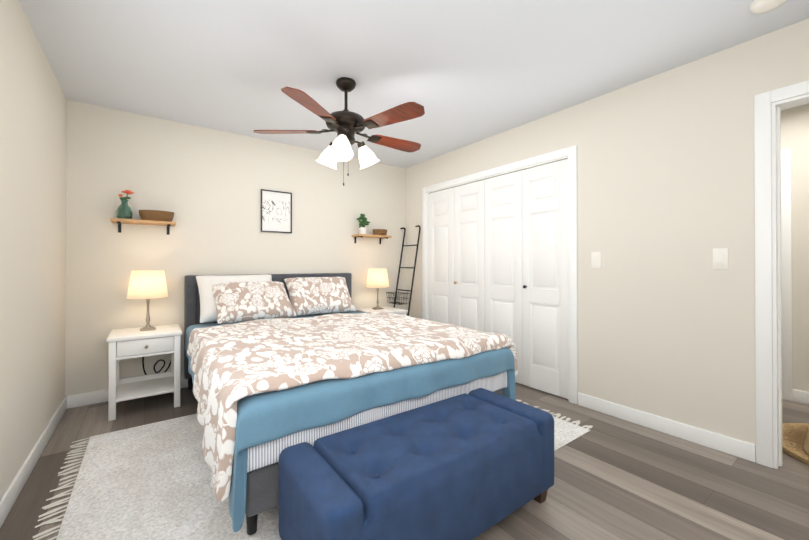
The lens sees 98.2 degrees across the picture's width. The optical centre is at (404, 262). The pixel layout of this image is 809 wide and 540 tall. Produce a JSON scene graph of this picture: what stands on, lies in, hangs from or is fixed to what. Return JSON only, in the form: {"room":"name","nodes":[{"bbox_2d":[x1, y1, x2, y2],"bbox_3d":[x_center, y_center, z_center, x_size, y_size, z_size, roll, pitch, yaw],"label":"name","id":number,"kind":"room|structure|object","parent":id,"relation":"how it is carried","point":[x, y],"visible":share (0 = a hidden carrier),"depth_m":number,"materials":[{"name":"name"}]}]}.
{"room":"bedroom","nodes":[
{"label":"bedroom","id":0,"kind":"room"},
{"bbox_2d":[0,0,67,499],"bbox_3d":[-1.373,-0.080,0.912,0.100,2.440,4.530,0,0,-36],"label":"wall","id":1,"kind":"structure","parent":0,"point":[33,104],"depth_m":1.91,"materials":[{"name":"beige paint"}]},
{"bbox_2d":[0,395,71,527],"bbox_3d":[-1.357,1.090,0.980,0.014,0.100,4.430,0,0,-36],"label":"baseboard","id":2,"kind":"structure","parent":1,"relation":"attached to","point":[13,491],"depth_m":1.89,"materials":[{"name":"white wood"}]},
{"bbox_2d":[68,100,403,395],"bbox_3d":[-0.801,-0.063,4.204,4.920,2.440,0.100,0,0,-36],"label":"wall","id":3,"kind":"structure","parent":0,"point":[212,181],"depth_m":3.25,"materials":[{"name":"beige paint"}]},
{"bbox_2d":[72,377,187,407],"bbox_3d":[-1.310,1.105,3.751,3.310,0.100,0.018,0,0,-36],"label":"baseboard","id":4,"kind":"structure","parent":3,"relation":"attached to","point":[95,397],"depth_m":2.85,"materials":[{"name":"white wood"}]},
{"bbox_2d":[110,218,175,234],"bbox_3d":[-2.214,-0.304,2.987,0.440,0.100,0.189,0,0,-36],"label":"shelf","id":5,"kind":"object","parent":3,"relation":"attached to","point":[168,224],"visible":1,"depth_m":2.96,"materials":[{"name":"brown wood"}]},
{"bbox_2d":[116,190,133,218],"bbox_3d":[-2.319,-0.481,2.911,0.118,0.252,0.108,0,0,-36],"label":"flower vase","id":6,"kind":"object","parent":5,"relation":"on","point":[124,211],"visible":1,"depth_m":2.88,"materials":[{"name":"green glass"}]},
{"bbox_2d":[138,210,173,221],"bbox_3d":[-2.144,-0.399,3.036,0.256,0.088,0.174,0,0,-36],"label":"basket bowl","id":7,"kind":"object","parent":5,"relation":"on","point":[155,215],"visible":0.75,"depth_m":2.97,"materials":[{"name":"brown wood"}]},
{"bbox_2d":[142,357,170,374],"bbox_3d":[-2.179,0.795,3.096,0.220,0.408,0.024,0,0,-36],"label":"lamp cord","id":8,"kind":"object","parent":3,"relation":"attached to","point":[155,365],"visible":0.71,"depth_m":3.09,"materials":[{"name":"black plastic"}]},
{"bbox_2d":[261,189,291,232],"bbox_3d":[-1.357,-0.540,3.722,0.320,0.440,0.022,0,0,-36],"label":"picture frame","id":9,"kind":"object","parent":3,"relation":"attached to","point":[276,211],"visible":1,"depth_m":3.72,"materials":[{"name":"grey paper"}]},
{"bbox_2d":[352,234,391,243],"bbox_3d":[-0.401,-0.287,4.319,0.460,0.100,0.189,0,0,-36],"label":"shelf","id":10,"kind":"object","parent":3,"relation":"attached to","point":[380,237],"visible":1,"depth_m":4.28,"materials":[{"name":"brown wood"}]},
{"bbox_2d":[357,214,369,233],"bbox_3d":[-0.495,-0.465,4.246,0.175,0.254,0.121,0,0,-36],"label":"potted plant","id":11,"kind":"object","parent":10,"relation":"on","point":[363,228],"visible":1,"depth_m":4.21,"materials":[{"name":"green plant"}]},
{"bbox_2d":[372,229,386,234],"bbox_3d":[-0.307,-0.375,4.386,0.200,0.075,0.150,0,0,-36],"label":"basket","id":12,"kind":"object","parent":10,"relation":"on","point":[379,231],"visible":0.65,"depth_m":4.32,"materials":[{"name":"brown wood"}]},
{"bbox_2d":[0,382,808,539],"bbox_3d":[0.859,1.196,2.048,5.050,0.100,5.530,0,0,-36],"label":"floor","id":13,"kind":"structure","parent":0,"point":[615,478],"depth_m":1.80,"materials":[{"name":"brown wood"}]},
{"bbox_2d":[106,324,181,420],"bbox_3d":[-2.091,0.849,2.838,0.464,0.598,0.470,0,0,-36],"label":"nightstand","id":14,"kind":"object","parent":13,"relation":"on","point":[128,343],"visible":1,"depth_m":2.73,"materials":[{"name":"white paint"}]},
{"bbox_2d":[127,270,167,330],"bbox_3d":[-2.103,0.307,2.874,0.276,0.485,0.276,0,0,-36],"label":"table lamp","id":15,"kind":"object","parent":14,"relation":"on","point":[147,285],"visible":1,"depth_m":2.79,"materials":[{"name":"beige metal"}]},
{"bbox_2d":[33,399,592,539],"bbox_3d":[-0.398,1.140,2.348,2.930,0.010,1.900,0,0,-36],"label":"rug","id":16,"kind":"object","parent":13,"relation":"on","point":[151,481],"visible":0.17,"depth_m":1.74,"materials":[{"name":"white fabric"}]},
{"bbox_2d":[184,273,517,534],"bbox_3d":[-0.662,0.630,2.732,1.782,1.035,2.407,0,0,-36],"label":"bed","id":17,"kind":"object","parent":16,"relation":"on","point":[275,365],"visible":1,"depth_m":1.82,"materials":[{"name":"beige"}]},
{"bbox_2d":[355,306,407,314],"bbox_3d":[-0.281,0.856,4.167,0.474,0.598,0.470,0,0,-36],"label":"nightstand","id":18,"kind":"object","parent":13,"relation":"on","point":[398,311],"visible":0.23,"depth_m":4.10,"materials":[{"name":"white paint"}]},
{"bbox_2d":[366,269,388,309],"bbox_3d":[-0.321,0.314,4.208,0.276,0.485,0.276,0,0,-36],"label":"table lamp","id":19,"kind":"object","parent":18,"relation":"on","point":[377,278],"visible":1,"depth_m":4.11,"materials":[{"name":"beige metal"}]},
{"bbox_2d":[386,225,420,315],"bbox_3d":[-0.021,0.342,4.478,0.322,1.632,0.342,0,0,-36],"label":"blanket ladder","id":20,"kind":"object","parent":13,"relation":"on","point":[396,297],"visible":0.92,"depth_m":4.43,"materials":[{"name":"black metal"}]},
{"bbox_2d":[279,388,553,539],"bbox_3d":[0.116,0.930,1.523,1.180,0.424,0.480,0,0,-36],"label":"bench","id":21,"kind":"object","parent":13,"relation":"on","point":[473,464],"visible":1,"depth_m":1.33,"materials":[{"name":"blue fabric"}]},
{"bbox_2d":[782,423,808,464],"bbox_3d":[2.723,1.130,2.010,0.892,0.029,0.892,0,0,-36],"label":"mat","id":22,"kind":"object","parent":13,"relation":"on","point":[794,435],"visible":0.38,"depth_m":2.21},
{"bbox_2d":[804,428,808,453],"bbox_3d":[2.528,0.921,1.940,0.424,0.386,0.424,0,0,-36],"label":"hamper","id":23,"kind":"object","parent":22,"relation":"on","point":[806,446],"visible":0.94,"depth_m":2.06,"materials":[{"name":"beige wicker"}]},
{"bbox_2d":[18,0,808,167],"bbox_3d":[0.859,-1.344,2.062,5.050,0.100,5.530,0,0,-36],"label":"ceiling","id":24,"kind":"structure","parent":0,"point":[465,72],"depth_m":2.18,"materials":[{"name":"white paint"}]},
{"bbox_2d":[253,77,424,185],"bbox_3d":[-0.372,-0.919,2.535,1.220,0.743,1.265,0,0,-36],"label":"ceiling fan","id":25,"kind":"object","parent":24,"relation":"hanging from","point":[346,124],"visible":1,"depth_m":2.40,"materials":[{"name":"brown wood"}]},
{"bbox_2d":[750,0,785,13],"bbox_3d":[1.794,-1.278,1.725,0.136,0.035,0.136,0,0,-36],"label":"smoke detector","id":26,"kind":"object","parent":24,"relation":"attached to","point":[760,6],"visible":1,"depth_m":1.72,"materials":[{"name":"white plastic"}]},
{"bbox_2d":[404,18,808,444],"bbox_3d":[1.407,-0.069,2.955,0.120,2.440,4.530,0,0,-36],"label":"wall","id":27,"kind":"structure","parent":0,"point":[666,206],"depth_m":2.40,"materials":[{"name":"beige paint"}]},
{"bbox_2d":[428,158,567,398],"bbox_3d":[0.832,0.135,3.654,0.071,2.015,1.810,0,0,-36],"label":"closet doors","id":28,"kind":"structure","parent":27,"relation":"in","point":[498,254],"depth_m":3.38,"materials":[{"name":"white wood"}]},
{"bbox_2d":[422,145,577,403],"bbox_3d":[0.865,0.100,3.678,0.136,2.108,1.976,0,0,-36],"label":"trim","id":29,"kind":"structure","parent":27,"relation":"attached to","point":[570,153],"depth_m":2.91,"materials":[{"name":"white wood"}]},
{"bbox_2d":[591,252,600,267],"bbox_3d":[1.490,-0.021,2.730,0.010,0.128,0.072,0,0,-36],"label":"light switch","id":30,"kind":"object","parent":27,"relation":"attached to","point":[595,259],"visible":1,"depth_m":2.73,"materials":[{"name":"white plastic"}]},
{"bbox_2d":[578,393,755,461],"bbox_3d":[1.710,1.098,2.423,0.014,0.100,1.025,0,0,-36],"label":"baseboard","id":31,"kind":"structure","parent":27,"relation":"attached to","point":[730,445],"depth_m":2.31,"materials":[{"name":"white wood"}]},
{"bbox_2d":[713,248,727,268],"bbox_3d":[1.926,-0.024,2.138,0.010,0.128,0.072,0,0,-36],"label":"light switch","id":32,"kind":"object","parent":27,"relation":"attached to","point":[720,258],"visible":1,"depth_m":2.13,"materials":[{"name":"white plastic"}]},
{"bbox_2d":[754,80,808,468],"bbox_3d":[2.355,0.090,1.665,0.152,2.108,0.966,0,0,-36],"label":"door frame","id":33,"kind":"structure","parent":27,"relation":"attached to","point":[769,106],"depth_m":1.97,"materials":[{"name":"white wood"}]},
{"bbox_2d":[781,148,792,400],"bbox_3d":[2.945,0.098,3.296,0.016,2.108,0.940,0,0,-36],"label":"trim","id":34,"kind":"structure","parent":27,"relation":"attached to","point":[786,275],"depth_m":2.94,"materials":[{"name":"white wood"}]},
{"bbox_2d":[793,389,808,404],"bbox_3d":[3.805,1.096,2.123,0.014,0.100,1.960,0,0,-36],"label":"baseboard","id":35,"kind":"structure","parent":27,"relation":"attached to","point":[799,396],"depth_m":2.87,"materials":[{"name":"white wood"}]}
]}

